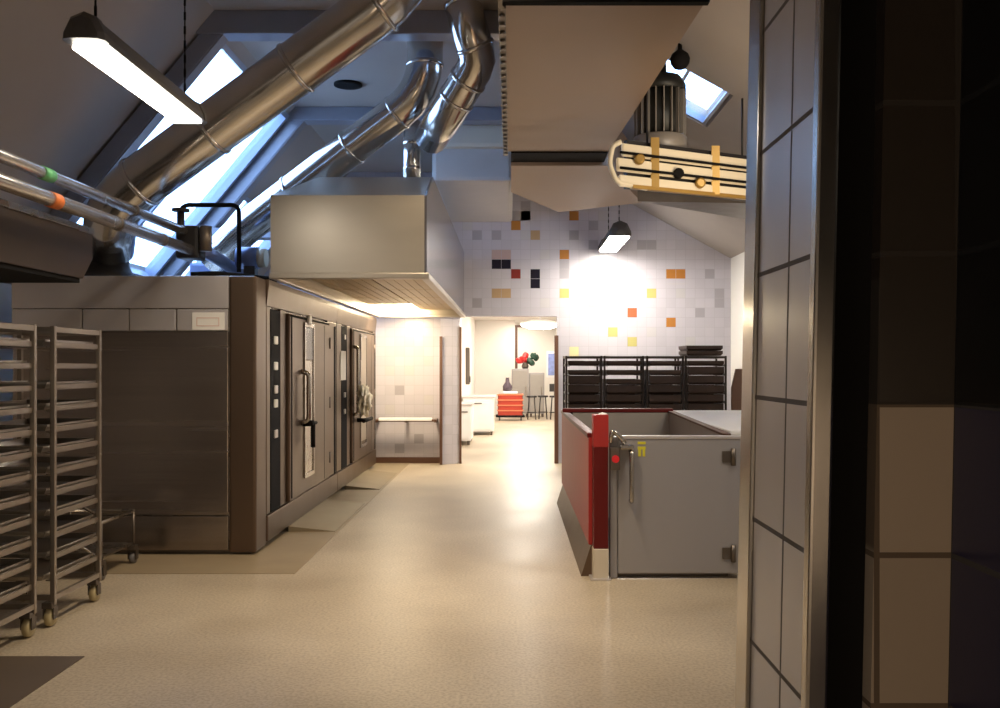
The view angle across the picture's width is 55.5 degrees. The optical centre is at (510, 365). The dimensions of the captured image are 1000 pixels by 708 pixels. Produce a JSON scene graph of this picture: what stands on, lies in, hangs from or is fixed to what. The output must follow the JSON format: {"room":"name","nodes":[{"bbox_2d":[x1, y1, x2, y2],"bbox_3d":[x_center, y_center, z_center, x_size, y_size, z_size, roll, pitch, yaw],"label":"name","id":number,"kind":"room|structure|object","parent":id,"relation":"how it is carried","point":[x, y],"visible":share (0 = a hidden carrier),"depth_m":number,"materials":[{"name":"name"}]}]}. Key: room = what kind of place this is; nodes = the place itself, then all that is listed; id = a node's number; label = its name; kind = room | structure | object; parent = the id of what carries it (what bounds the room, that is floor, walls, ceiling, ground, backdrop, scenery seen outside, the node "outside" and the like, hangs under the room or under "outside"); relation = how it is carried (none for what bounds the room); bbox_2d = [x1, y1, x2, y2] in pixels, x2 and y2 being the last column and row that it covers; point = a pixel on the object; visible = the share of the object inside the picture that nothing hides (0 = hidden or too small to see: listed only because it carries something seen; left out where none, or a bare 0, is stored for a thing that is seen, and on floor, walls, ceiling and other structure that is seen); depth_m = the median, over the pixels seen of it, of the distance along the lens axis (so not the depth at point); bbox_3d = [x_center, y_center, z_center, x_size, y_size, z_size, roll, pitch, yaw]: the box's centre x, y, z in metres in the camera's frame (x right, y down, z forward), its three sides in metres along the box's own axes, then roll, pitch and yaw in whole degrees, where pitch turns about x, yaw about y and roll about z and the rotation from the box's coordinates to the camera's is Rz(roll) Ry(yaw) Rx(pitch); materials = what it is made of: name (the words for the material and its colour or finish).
{"room":"commercial kitchen","nodes":[
{"label":"commercial kitchen","id":0,"kind":"room"},
{"bbox_2d":[0,283,12,440],"bbox_3d":[-4.500,0.300,6.250,0.200,2.400,16.900,0,0,0],"label":"wall","id":1,"kind":"structure","parent":0,"point":[6,308],"depth_m":8.29,"materials":[{"name":"white paint"}]},
{"bbox_2d":[0,0,348,283],"bbox_3d":[-3.549,-1.829,6.250,2.102,2.702,16.900,0,0,0],"label":"ceiling","id":2,"kind":"structure","parent":0,"point":[59,110],"depth_m":7.22,"materials":[{"name":"paint"}]},
{"bbox_2d":[0,198,93,282],"bbox_3d":[-3.545,-0.715,4.305,1.630,0.370,3.850,0,0,0],"label":"ventilation duct","id":3,"kind":"object","parent":2,"relation":"attached to","point":[36,246],"visible":1,"depth_m":5.58,"materials":[{"name":"metal"}]},
{"bbox_2d":[0,148,187,234],"bbox_3d":[-2.620,-1.958,4.800,0.078,1.833,5.600,0,0,0],"label":"insulated pipe","id":4,"kind":"object","parent":2,"relation":"hanging from","point":[41,172],"visible":1,"depth_m":5.75,"materials":[{"name":"metal"}]},
{"bbox_2d":[0,172,194,254],"bbox_3d":[-2.570,-1.909,4.800,0.090,2.049,5.600,0,0,0],"label":"insulated pipe","id":5,"kind":"object","parent":2,"relation":"hanging from","point":[9,184],"visible":1,"depth_m":5.67,"materials":[{"name":"metal"}]},
{"bbox_2d":[171,207,211,260],"bbox_3d":[-2.566,-1.065,7.686,0.328,0.410,0.228,0,0,0],"label":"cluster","id":6,"kind":"object","parent":5,"relation":"attached to","point":[200,237],"visible":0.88,"depth_m":7.60,"materials":[{"name":"metal"}]},
{"bbox_2d":[205,249,243,273],"bbox_3d":[-2.540,-0.920,8.362,0.183,0.189,1.133,0,0,6],"label":"drain pipe","id":7,"kind":"object","parent":6,"relation":"attached to","point":[214,257],"visible":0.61,"depth_m":8.18,"materials":[{"name":"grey metal"}]},
{"bbox_2d":[131,44,289,275],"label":"window","id":8,"kind":"structure","parent":2,"relation":"attached to","point":[268,131],"depth_m":10.90,"materials":[{"name":"paint"}]},
{"bbox_2d":[207,0,501,171],"bbox_3d":[-0.763,-3.100,6.250,3.670,0.200,16.900,0,0,0],"label":"ceiling","id":9,"kind":"structure","parent":0,"point":[380,70],"depth_m":9.84,"materials":[{"name":"paint"}]},
{"bbox_2d":[62,0,207,125],"bbox_3d":[-2.060,-2.274,5.355,0.205,1.452,1.660,0,0,0],"label":"pendant lamp","id":10,"kind":"object","parent":9,"relation":"hanging from","point":[86,33],"visible":1,"depth_m":5.04,"materials":[{"name":"grey plastic"}]},
{"bbox_2d":[72,45,201,122],"bbox_3d":[-2.060,-1.558,5.355,0.171,0.021,1.430,0,0,0],"label":"diffuser","id":11,"kind":"object","parent":10,"relation":"attached to","point":[110,59],"depth_m":5.19,"materials":[{"name":"white"}]},
{"bbox_2d":[50,10,498,222],"bbox_3d":[-1.578,-1.974,8.100,5.099,2.127,0.200,0,0,0],"label":"truss","id":12,"kind":"object","parent":9,"relation":"attached to","point":[221,27],"visible":0.41,"depth_m":8.02,"materials":[{"name":"metal"}]},
{"bbox_2d":[201,41,443,271],"bbox_3d":[-1.859,-2.066,9.087,2.612,2.311,0.373,0,0,19],"label":"duct","id":13,"kind":"object","parent":9,"relation":"attached to","point":[418,86],"visible":0.85,"depth_m":8.80,"materials":[{"name":"metal"}]},
{"bbox_2d":[157,107,501,275],"bbox_3d":[-1.578,-1.974,11.090,5.099,2.127,0.220,0,0,0],"label":"truss","id":14,"kind":"object","parent":9,"relation":"attached to","point":[300,117],"visible":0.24,"depth_m":10.99,"materials":[{"name":"paint"}]},
{"bbox_2d":[334,80,361,89],"bbox_3d":[-1.733,-2.986,10.100,0.300,0.028,0.300,0,0,0],"label":"ceiling vent","id":15,"kind":"object","parent":9,"relation":"in","point":[341,84],"visible":1,"depth_m":10.05,"materials":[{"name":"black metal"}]},
{"bbox_2d":[415,0,495,153],"bbox_3d":[-0.482,-2.625,8.309,0.503,1.327,1.160,0,0,-18],"label":"duct","id":16,"kind":"object","parent":9,"relation":"hanging from","point":[471,35],"visible":1,"depth_m":7.98,"materials":[{"name":"metal"}]},
{"bbox_2d":[432,125,512,221],"bbox_3d":[-0.490,-2.600,12.995,1.020,0.760,3.390,0,0,0],"label":"box","id":17,"kind":"object","parent":9,"relation":"hanging from","point":[471,174],"visible":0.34,"depth_m":11.40,"materials":[{"name":"paint"}]},
{"bbox_2d":[498,0,709,161],"bbox_3d":[0.532,-2.538,7.580,1.215,0.965,4.280,0,0,0],"label":"duct","id":18,"kind":"object","parent":9,"relation":"hanging from","point":[574,73],"visible":1,"depth_m":6.66,"materials":[{"name":"beige metal"}]},
{"bbox_2d":[511,131,641,211],"bbox_3d":[0.653,-2.300,10.927,1.350,0.600,2.695,0,0,17],"label":"ceiling","id":19,"kind":"structure","parent":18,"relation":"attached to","point":[557,186],"depth_m":10.69,"materials":[{"name":"paint"}]},
{"bbox_2d":[0,412,737,707],"bbox_3d":[-0.500,1.598,14.400,8.200,0.204,33.600,0,0,0],"label":"floor","id":20,"kind":"structure","parent":0,"point":[462,585],"depth_m":5.51,"materials":[{"name":"plastic"}]},
{"bbox_2d":[0,322,36,636],"bbox_3d":[-2.895,0.635,4.970,0.528,1.730,0.690,0,0,0],"label":"rack","id":21,"kind":"object","parent":20,"relation":"on","point":[26,612],"visible":1,"depth_m":5.21,"materials":[{"name":"metal"}]},
{"bbox_2d":[0,581,26,597],"bbox_3d":[-2.895,1.209,4.927,0.440,0.038,0.640,0,0,1],"label":"baking tray","id":22,"kind":"object","parent":21,"relation":"on","point":[6,588],"visible":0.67,"depth_m":5.22,"materials":[{"name":"metal"}]},
{"bbox_2d":[0,559,28,573],"bbox_3d":[-2.895,1.087,4.949,0.440,0.038,0.640,0,0,0],"label":"baking tray","id":23,"kind":"object","parent":21,"relation":"on","point":[6,565],"visible":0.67,"depth_m":5.24,"materials":[{"name":"metal"}]},
{"bbox_2d":[0,536,29,550],"bbox_3d":[-2.895,0.965,4.977,0.440,0.038,0.640,0,0,0],"label":"baking tray","id":24,"kind":"object","parent":21,"relation":"on","point":[5,541],"visible":0.71,"depth_m":5.27,"materials":[{"name":"metal"}]},
{"bbox_2d":[0,514,29,526],"bbox_3d":[-2.895,0.843,4.965,0.440,0.038,0.640,0,0,-1],"label":"baking tray","id":25,"kind":"object","parent":21,"relation":"on","point":[5,519],"visible":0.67,"depth_m":5.26,"materials":[{"name":"metal"}]},
{"bbox_2d":[0,326,101,625],"bbox_3d":[-2.880,0.635,5.770,0.528,1.730,0.690,0,0,0],"label":"rack","id":26,"kind":"object","parent":20,"relation":"on","point":[50,607],"visible":0.84,"depth_m":5.70,"materials":[{"name":"metal"}]},
{"bbox_2d":[0,514,92,537],"bbox_3d":[-2.880,0.965,5.738,0.440,0.038,0.640,0,0,-1],"label":"baking tray","id":27,"kind":"object","parent":26,"relation":"on","point":[64,520],"visible":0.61,"depth_m":5.83,"materials":[{"name":"metal"}]},
{"bbox_2d":[0,339,92,347],"bbox_3d":[-2.880,-0.133,5.732,0.440,0.038,0.640,0,0,0],"label":"baking tray","id":28,"kind":"object","parent":26,"relation":"on","point":[41,343],"visible":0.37,"depth_m":5.55,"materials":[{"name":"metal"}]},
{"bbox_2d":[0,495,93,515],"bbox_3d":[-2.880,0.843,5.750,0.440,0.038,0.640,0,0,0],"label":"baking tray","id":29,"kind":"object","parent":26,"relation":"on","point":[43,501],"visible":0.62,"depth_m":5.85,"materials":[{"name":"metal"}]},
{"bbox_2d":[0,438,93,452],"bbox_3d":[-2.880,0.477,5.730,0.440,0.038,0.640,0,0,1],"label":"baking tray","id":30,"kind":"object","parent":26,"relation":"on","point":[43,444],"visible":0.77,"depth_m":5.89,"materials":[{"name":"metal"}]},
{"bbox_2d":[2,553,92,580],"bbox_3d":[-2.880,1.209,5.726,0.440,0.038,0.640,0,0,0],"label":"baking tray","id":31,"kind":"object","parent":26,"relation":"on","point":[68,560],"visible":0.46,"depth_m":5.80,"materials":[{"name":"metal"}]},
{"bbox_2d":[0,418,94,430],"bbox_3d":[-2.880,0.355,5.761,0.440,0.038,0.640,0,0,0],"label":"baking tray","id":32,"kind":"object","parent":26,"relation":"on","point":[43,424],"visible":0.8,"depth_m":5.95,"materials":[{"name":"metal"}]},
{"bbox_2d":[0,399,94,409],"bbox_3d":[-2.880,0.233,5.752,0.440,0.038,0.640,0,0,0],"label":"baking tray","id":33,"kind":"object","parent":26,"relation":"on","point":[42,404],"visible":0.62,"depth_m":5.89,"materials":[{"name":"metal"}]},
{"bbox_2d":[0,532,95,557],"bbox_3d":[-2.880,1.087,5.775,0.440,0.038,0.640,0,0,1],"label":"baking tray","id":34,"kind":"object","parent":26,"relation":"on","point":[67,540],"visible":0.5,"depth_m":5.84,"materials":[{"name":"metal"}]},
{"bbox_2d":[0,476,95,494],"bbox_3d":[-2.880,0.721,5.767,0.440,0.038,0.640,0,0,1],"label":"baking tray","id":35,"kind":"object","parent":26,"relation":"on","point":[43,482],"visible":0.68,"depth_m":5.86,"materials":[{"name":"metal"}]},
{"bbox_2d":[0,456,95,472],"bbox_3d":[-2.880,0.599,5.771,0.440,0.038,0.640,0,0,0],"label":"baking tray","id":36,"kind":"object","parent":26,"relation":"on","point":[43,462],"visible":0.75,"depth_m":5.93,"materials":[{"name":"metal"}]},
{"bbox_2d":[0,380,95,388],"bbox_3d":[-2.880,0.111,5.767,0.440,0.038,0.640,0,0,0],"label":"baking tray","id":37,"kind":"object","parent":26,"relation":"on","point":[41,384],"visible":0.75,"depth_m":5.51,"materials":[{"name":"metal"}]},
{"bbox_2d":[65,507,138,579],"bbox_3d":[-3.110,1.230,6.933,0.548,0.540,0.665,0,0,0],"label":"low dolly","id":38,"kind":"object","parent":20,"relation":"on","point":[108,548],"visible":0.32,"depth_m":7.09,"materials":[{"name":"metal"}]},
{"bbox_2d":[71,542,132,557],"bbox_3d":[-3.110,1.347,6.935,0.480,0.015,0.570,0,0,0],"label":"shelf","id":39,"kind":"object","parent":38,"relation":"attached to","point":[109,548],"depth_m":7.01,"materials":[{"name":"metal"}]},
{"bbox_2d":[0,463,409,573],"bbox_3d":[-2.980,1.498,10.775,2.840,0.004,7.850,0,0,0],"label":"floor strip","id":40,"kind":"object","parent":20,"relation":"on","point":[286,552],"visible":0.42,"depth_m":7.42,"materials":[{"name":"concrete"}]},
{"bbox_2d":[12,276,337,552],"bbox_3d":[-2.919,0.392,9.260,2.082,2.216,3.480,0,0,0],"label":"oven","id":41,"kind":"object","parent":40,"relation":"on","point":[219,393],"visible":0.9,"depth_m":7.53,"materials":[{"name":"metal"}]},
{"bbox_2d":[84,261,136,275],"bbox_3d":[-3.351,-0.836,7.900,0.500,0.238,0.500,0,0,0],"label":"flue base","id":42,"kind":"object","parent":41,"relation":"on","point":[94,269],"visible":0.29,"depth_m":7.73,"materials":[{"name":"metal"}]},
{"bbox_2d":[83,0,421,265],"bbox_3d":[-1.980,-2.154,7.391,3.198,2.676,0.596,0,0,14],"label":"duct","id":43,"kind":"object","parent":42,"relation":"on","point":[293,70],"visible":0.84,"depth_m":7.23,"materials":[{"name":"metal"}]},
{"bbox_2d":[180,203,240,271],"bbox_3d":[-2.563,-1.108,8.100,0.514,0.593,0.040,0,0,-25],"label":"loop","id":44,"kind":"object","parent":41,"relation":"on","point":[186,205],"visible":0.77,"depth_m":8.18,"materials":[{"name":"black metal"}]},
{"bbox_2d":[191,271,276,281],"bbox_3d":[-2.329,-0.758,8.054,0.742,0.072,0.164,0,0,-34],"label":"cable","id":45,"kind":"object","parent":41,"relation":"on","point":[202,273],"visible":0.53,"depth_m":7.94,"materials":[{"name":"black rubber"}]},
{"bbox_2d":[234,247,268,274],"bbox_3d":[-2.345,-0.897,8.600,0.260,0.360,0.199,0,0,0],"label":"motor","id":46,"kind":"object","parent":41,"relation":"on","point":[252,258],"visible":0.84,"depth_m":8.53,"materials":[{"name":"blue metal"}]},
{"bbox_2d":[269,177,465,317],"bbox_3d":[-1.345,-1.212,11.050,1.330,0.975,6.340,0,0,0],"label":"exhaust hood","id":47,"kind":"object","parent":41,"relation":"on","point":[379,247],"visible":1,"depth_m":7.90,"materials":[{"name":"metal"}]},
{"bbox_2d":[375,305,413,310],"bbox_3d":[-1.660,-0.835,13.600,0.480,0.050,0.600,0,0,0],"label":"lamp","id":48,"kind":"object","parent":47,"relation":"attached to","point":[381,307],"depth_m":13.38,"materials":[{"name":"white"}]},
{"bbox_2d":[403,120,420,176],"bbox_3d":[-0.980,-2.060,9.400,0.179,0.720,0.179,0,0,0],"label":"vent pipe","id":49,"kind":"object","parent":47,"relation":"on","point":[411,150],"visible":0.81,"depth_m":9.32,"materials":[{"name":"metal"}]},
{"bbox_2d":[288,499,364,531],"bbox_3d":[-1.800,1.472,9.455,0.420,0.048,1.750,0,0,0],"label":"ramp","id":50,"kind":"object","parent":40,"relation":"on","point":[329,515],"visible":1,"depth_m":9.24,"materials":[{"name":"metal"}]},
{"bbox_2d":[336,304,376,490],"bbox_3d":[-2.903,0.392,12.578,2.114,2.216,3.145,0,0,0],"label":"oven","id":51,"kind":"object","parent":40,"relation":"on","point":[356,337],"visible":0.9,"depth_m":11.99,"materials":[{"name":"metal"}]},
{"bbox_2d":[356,384,372,416],"bbox_3d":[-1.845,0.437,11.982,0.198,0.428,0.682,0,0,0],"label":"crumpled cloth","id":52,"kind":"object","parent":51,"relation":"hanging from","point":[365,397],"visible":1,"depth_m":11.83,"materials":[{"name":"fabric"}]},
{"bbox_2d":[345,470,396,489],"bbox_3d":[-1.800,1.472,12.375,0.420,0.048,1.750,0,0,0],"label":"ramp","id":53,"kind":"object","parent":40,"relation":"on","point":[369,479],"visible":1,"depth_m":12.15,"materials":[{"name":"metal"}]},
{"bbox_2d":[441,319,459,464],"bbox_3d":[-0.930,0.390,14.575,0.280,2.220,0.250,0,0,0],"label":"pier","id":54,"kind":"object","parent":20,"relation":"on","point":[449,327],"visible":0.86,"depth_m":14.54,"materials":[{"name":"white tile"}]},
{"bbox_2d":[440,336,441,464],"bbox_3d":[-1.064,0.525,14.439,0.042,1.950,0.042,0,0,0],"label":"guard","id":55,"kind":"object","parent":54,"relation":"attached to","point":[440,336],"visible":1,"depth_m":14.42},
{"bbox_2d":[459,327,461,463],"bbox_3d":[-0.776,0.450,14.604,0.032,2.100,0.032,0,0,0],"label":"guard","id":56,"kind":"object","parent":54,"relation":"attached to","point":[460,328],"visible":1,"depth_m":14.59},
{"bbox_2d":[462,402,474,444],"bbox_3d":[-0.895,1.110,18.595,0.330,0.780,1.250,0,0,0],"label":"base cabinet","id":57,"kind":"object","parent":20,"relation":"on","point":[467,407],"visible":0.6,"depth_m":17.99,"materials":[{"name":"white laminate"}]},
{"bbox_2d":[462,395,495,434],"bbox_3d":[-0.710,1.080,21.195,0.720,0.840,1.250,0,0,0],"label":"base cabinet","id":58,"kind":"object","parent":20,"relation":"on","point":[483,407],"visible":0.73,"depth_m":20.59,"materials":[{"name":"white laminate"}]},
{"bbox_2d":[512,369,528,416],"bbox_3d":[0.270,0.790,28.175,0.500,1.420,0.650,0,0,0],"label":"cabinet","id":59,"kind":"object","parent":20,"relation":"on","point":[520,377],"visible":0.58,"depth_m":27.88,"materials":[{"name":"grey paint"}]},
{"bbox_2d":[516,352,538,368],"bbox_3d":[0.490,-0.174,28.200,0.700,0.509,0.405,0,0,0],"label":"flowers","id":60,"kind":"object","parent":59,"relation":"on","point":[524,358],"visible":1,"depth_m":28.10,"materials":[{"name":"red plant"}]},
{"bbox_2d":[529,373,543,416],"bbox_3d":[0.760,0.850,28.175,0.440,1.300,0.650,0,0,0],"label":"cabinet","id":61,"kind":"object","parent":20,"relation":"on","point":[536,380],"visible":0.89,"depth_m":27.88,"materials":[{"name":"grey paint"}]},
{"bbox_2d":[563,356,601,407],"bbox_3d":[1.000,0.680,13.360,0.508,1.640,0.690,0,0,0],"label":"rack","id":62,"kind":"object","parent":20,"relation":"on","point":[565,358],"visible":0.2,"depth_m":13.04,"materials":[{"name":"metal"}]},
{"bbox_2d":[567,394,598,402],"bbox_3d":[1.000,0.452,13.358,0.430,0.115,0.620,0,0,0],"label":"baking tray","id":63,"kind":"object","parent":62,"relation":"on","point":[571,398],"visible":0.83,"depth_m":13.05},
{"bbox_2d":[567,384,598,393],"bbox_3d":[1.000,0.324,13.365,0.430,0.115,0.620,0,0,0],"label":"baking tray","id":64,"kind":"object","parent":62,"relation":"on","point":[571,388],"visible":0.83,"depth_m":13.06,"materials":[{"name":"metal"}]},
{"bbox_2d":[567,376,599,383],"bbox_3d":[1.000,0.196,13.333,0.430,0.115,0.620,0,0,0],"label":"baking tray","id":65,"kind":"object","parent":62,"relation":"on","point":[570,379],"visible":0.85,"depth_m":13.02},
{"bbox_2d":[599,356,643,407],"bbox_3d":[1.555,0.680,13.410,0.558,1.640,0.690,0,0,0],"label":"rack","id":66,"kind":"object","parent":20,"relation":"on","point":[604,358],"visible":0.16,"depth_m":13.09,"materials":[{"name":"metal"}]},
{"bbox_2d":[602,393,640,402],"bbox_3d":[1.555,0.452,13.402,0.480,0.115,0.620,0,0,0],"label":"baking tray","id":67,"kind":"object","parent":66,"relation":"on","point":[610,398],"visible":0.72,"depth_m":13.09,"materials":[{"name":"metal"}]},
{"bbox_2d":[602,384,640,393],"bbox_3d":[1.555,0.324,13.394,0.480,0.115,0.620,0,0,0],"label":"baking tray","id":68,"kind":"object","parent":66,"relation":"on","point":[610,388],"visible":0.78,"depth_m":13.09,"materials":[{"name":"metal"}]},
{"bbox_2d":[557,408,740,580],"bbox_3d":[1.085,0.915,8.511,1.170,1.170,3.778,0,0,0],"label":"enclosure","id":69,"kind":"object","parent":20,"relation":"on","point":[644,491],"visible":0.98,"depth_m":6.70,"materials":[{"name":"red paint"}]},
{"bbox_2d":[640,356,683,409],"bbox_3d":[2.115,0.680,13.360,0.518,1.640,0.690,0,0,0],"label":"rack","id":70,"kind":"object","parent":20,"relation":"on","point":[645,357],"visible":0.12,"depth_m":13.04,"materials":[{"name":"metal"}]},
{"bbox_2d":[644,393,680,402],"bbox_3d":[2.115,0.452,13.321,0.440,0.115,0.620,0,0,0],"label":"baking tray","id":71,"kind":"object","parent":70,"relation":"on","point":[652,398],"visible":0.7,"depth_m":13.01,"materials":[{"name":"metal"}]},
{"bbox_2d":[644,384,680,393],"bbox_3d":[2.115,0.324,13.370,0.440,0.115,0.620,0,0,0],"label":"baking tray","id":72,"kind":"object","parent":70,"relation":"on","point":[652,388],"visible":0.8,"depth_m":13.06,"materials":[{"name":"metal"}]},
{"bbox_2d":[644,376,680,383],"bbox_3d":[2.115,0.196,13.329,0.440,0.115,0.620,0,0,0],"label":"baking tray","id":73,"kind":"object","parent":70,"relation":"on","point":[651,379],"visible":0.76,"depth_m":13.02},
{"bbox_2d":[677,356,726,409],"bbox_3d":[2.685,0.680,13.410,0.578,1.640,0.690,0,0,0],"label":"rack","id":74,"kind":"object","parent":20,"relation":"on","point":[724,402],"visible":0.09,"depth_m":13.09,"materials":[{"name":"metal"}]},
{"bbox_2d":[679,351,722,355],"bbox_3d":[2.665,-0.176,13.380,0.500,0.068,0.620,0,0,0],"label":"baking tray","id":75,"kind":"object","parent":74,"relation":"on","point":[681,353],"visible":0.96,"depth_m":13.07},
{"bbox_2d":[680,393,723,402],"bbox_3d":[2.685,0.452,13.415,0.500,0.115,0.620,0,0,0],"label":"baking tray","id":76,"kind":"object","parent":74,"relation":"on","point":[691,398],"visible":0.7,"depth_m":13.11,"materials":[{"name":"metal"}]},
{"bbox_2d":[680,367,723,374],"bbox_3d":[2.685,0.068,13.391,0.500,0.115,0.620,0,0,0],"label":"baking tray","id":77,"kind":"object","parent":74,"relation":"on","point":[690,370],"visible":0.85,"depth_m":13.08,"materials":[{"name":"metal"}]},
{"bbox_2d":[681,403,723,409],"bbox_3d":[2.685,0.580,13.417,0.500,0.115,0.620,0,0,0],"label":"baking tray","id":78,"kind":"object","parent":74,"relation":"on","point":[691,406],"visible":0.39,"depth_m":13.11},
{"bbox_2d":[681,384,723,393],"bbox_3d":[2.685,0.324,13.374,0.500,0.115,0.620,0,0,0],"label":"baking tray","id":79,"kind":"object","parent":74,"relation":"on","point":[691,388],"visible":0.8,"depth_m":13.06,"materials":[{"name":"metal"}]},
{"bbox_2d":[681,376,723,383],"bbox_3d":[2.685,0.196,13.400,0.500,0.115,0.620,0,0,0],"label":"baking tray","id":80,"kind":"object","parent":74,"relation":"on","point":[690,379],"visible":0.78,"depth_m":13.09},
{"bbox_2d":[673,410,740,434],"bbox_3d":[2.150,0.985,8.525,1.100,1.030,3.150,0,0,0],"label":"countertop","id":81,"kind":"structure","parent":20,"relation":"on","point":[729,421],"depth_m":8.50,"materials":[{"name":"white metal"}]},
{"bbox_2d":[731,369,741,409],"bbox_3d":[3.160,0.770,13.025,0.280,1.460,0.050,0,0,0],"label":"leaning board","id":82,"kind":"object","parent":20,"relation":"on","point":[736,387],"visible":0.29,"depth_m":13.00,"materials":[{"name":"wood"}]},
{"bbox_2d":[461,317,474,401],"bbox_3d":[-1.200,0.050,22.950,0.200,2.900,16.100,0,0,0],"label":"wall","id":83,"kind":"structure","parent":0,"point":[467,323],"depth_m":24.59,"materials":[{"name":"white paint"}]},
{"bbox_2d":[475,320,514,414],"bbox_3d":[-0.490,0.050,29.050,1.220,2.900,0.100,0,0,0],"label":"wall corridor partition","id":84,"kind":"structure","parent":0,"point":[494,339],"depth_m":29.00,"materials":[{"name":"white paint"}]},
{"bbox_2d":[263,172,730,462],"bbox_3d":[-0.500,-0.760,14.799,8.200,4.520,0.202,0,0,0],"label":"wall","id":85,"kind":"structure","parent":0,"point":[664,289],"depth_m":14.70,"materials":[{"name":"white tile"}]},
{"bbox_2d":[376,418,437,422],"bbox_3d":[-1.663,0.823,14.518,1.075,0.075,0.365,0,0,0],"label":"rail","id":86,"kind":"object","parent":85,"relation":"attached to","point":[405,420],"visible":0.78,"depth_m":14.34,"materials":[{"name":"metal"}]},
{"bbox_2d":[376,457,439,462],"bbox_3d":[-1.635,1.455,14.685,1.130,0.090,0.030,0,0,0],"label":"baseboard","id":87,"kind":"structure","parent":85,"relation":"attached to","point":[378,459],"depth_m":14.67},
{"bbox_2d":[554,335,557,463],"bbox_3d":[0.700,0.515,14.650,0.060,1.970,0.100,0,0,0],"label":"guard","id":88,"kind":"object","parent":85,"relation":"attached to","point":[555,336],"visible":1,"depth_m":14.60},
{"bbox_2d":[473,317,555,322],"bbox_3d":[0.200,-1.450,23.050,3.000,0.100,16.300,0,0,0],"label":"ceiling","id":89,"kind":"structure","parent":0,"point":[517,319],"depth_m":28.00,"materials":[{"name":"white paint"}]},
{"bbox_2d":[520,317,555,328],"bbox_3d":[0.672,-1.124,22.000,0.920,0.548,0.920,0,0,0],"label":"dome lamp","id":90,"kind":"object","parent":89,"relation":"attached to","point":[539,323],"visible":0.85,"depth_m":21.67,"materials":[{"name":"white"}]},
{"bbox_2d":[515,323,555,411],"bbox_3d":[0.200,0.050,31.100,3.000,2.900,0.200,0,0,0],"label":"wall","id":91,"kind":"structure","parent":0,"point":[538,341],"depth_m":31.00,"materials":[{"name":"white paint"}]},
{"bbox_2d":[622,0,749,257],"bbox_3d":[2.236,-2.395,6.250,2.728,1.680,16.900,0,0,0],"label":"ceiling","id":92,"kind":"structure","parent":0,"point":[716,42],"depth_m":8.84,"materials":[{"name":"paint"}]},
{"bbox_2d":[598,205,630,251],"bbox_3d":[1.460,-2.225,13.525,0.302,1.014,1.760,0,0,0],"label":"pendant lamp","id":93,"kind":"object","parent":92,"relation":"hanging from","point":[619,233],"visible":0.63,"depth_m":12.90,"materials":[{"name":"grey plastic"}]},
{"bbox_2d":[600,237,628,251],"bbox_3d":[1.460,-1.728,13.525,0.252,0.021,1.530,0,0,0],"label":"diffuser","id":94,"kind":"object","parent":93,"relation":"attached to","point":[610,244],"depth_m":13.43,"materials":[{"name":"white"}]},
{"bbox_2d":[607,91,746,201],"bbox_3d":[1.561,-2.202,8.126,1.730,1.497,0.172,0,0,-28],"label":"cable tray","id":95,"kind":"object","parent":92,"relation":"hanging from","point":[653,166],"visible":0.81,"depth_m":8.04,"materials":[{"name":"metal"}]},
{"bbox_2d":[633,63,686,147],"bbox_3d":[1.310,-2.260,8.350,0.470,0.880,0.470,0,0,0],"label":"motor","id":96,"kind":"object","parent":95,"relation":"attached to","point":[667,93],"visible":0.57,"depth_m":8.17,"materials":[{"name":"metal"}]},
{"bbox_2d":[670,43,689,69],"bbox_3d":[1.441,-2.692,8.100,0.170,0.335,0.167,0,0,0],"label":"security camera","id":97,"kind":"object","parent":92,"relation":"hanging from","point":[680,59],"visible":0.87,"depth_m":8.05,"materials":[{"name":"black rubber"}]},
{"bbox_2d":[638,191,745,218],"bbox_3d":[2.124,-1.620,9.338,1.844,0.120,0.690,0,0,-41],"label":"plate","id":98,"kind":"object","parent":92,"relation":"attached to","point":[730,208],"visible":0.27,"depth_m":9.12,"materials":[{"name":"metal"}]},
{"bbox_2d":[682,70,729,124],"bbox_3d":[1.550,-2.732,9.125,0.929,0.548,1.150,0,0,0],"label":"window","id":99,"kind":"structure","parent":92,"relation":"attached to","point":[689,112],"depth_m":9.47,"materials":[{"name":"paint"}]},
{"bbox_2d":[731,252,744,384],"bbox_3d":[3.500,-0.150,8.650,0.200,3.300,12.100,0,0,0],"label":"wall","id":100,"kind":"structure","parent":0,"point":[737,262],"depth_m":14.26,"materials":[{"name":"white paint"}]},
{"bbox_2d":[750,0,815,707],"bbox_3d":[0.632,-0.695,2.160,0.127,4.410,0.520,0,0,0],"label":"wall pillar","id":101,"kind":"structure","parent":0,"point":[789,25],"depth_m":2.10,"materials":[{"name":"tile"}]},
{"bbox_2d":[735,0,764,707],"bbox_3d":[0.627,-0.695,2.373,0.136,4.410,0.113,0,0,0],"label":"strip","id":102,"kind":"object","parent":101,"relation":"attached to","point":[756,22],"visible":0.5,"depth_m":2.35,"materials":[{"name":"silver metal"}]},
{"bbox_2d":[801,0,841,707],"bbox_3d":[0.628,-0.695,1.880,0.134,4.410,0.040,0,0,0],"label":"strip","id":103,"kind":"object","parent":101,"relation":"attached to","point":[825,146],"visible":1,"depth_m":1.86,"materials":[{"name":"silver metal"}]},
{"bbox_2d":[827,0,876,707],"bbox_3d":[0.694,-0.695,2.160,0.183,4.410,0.480,0,0,0],"label":"recess","id":104,"kind":"structure","parent":101,"relation":"attached to","point":[858,17],"depth_m":1.92,"materials":[{"name":"black rubber"}]},
{"bbox_2d":[862,0,962,707],"bbox_3d":[0.857,-0.695,2.138,0.329,4.410,0.525,0,0,0],"label":"wall","id":105,"kind":"structure","parent":0,"point":[919,42],"depth_m":1.88,"materials":[{"name":"tile"}]},
{"bbox_2d":[948,0,999,707],"bbox_3d":[1.003,-0.695,-0.163,0.317,4.410,4.075,0,0,0],"label":"wall","id":106,"kind":"structure","parent":0,"point":[974,622],"depth_m":1.78,"materials":[{"name":"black tile"}]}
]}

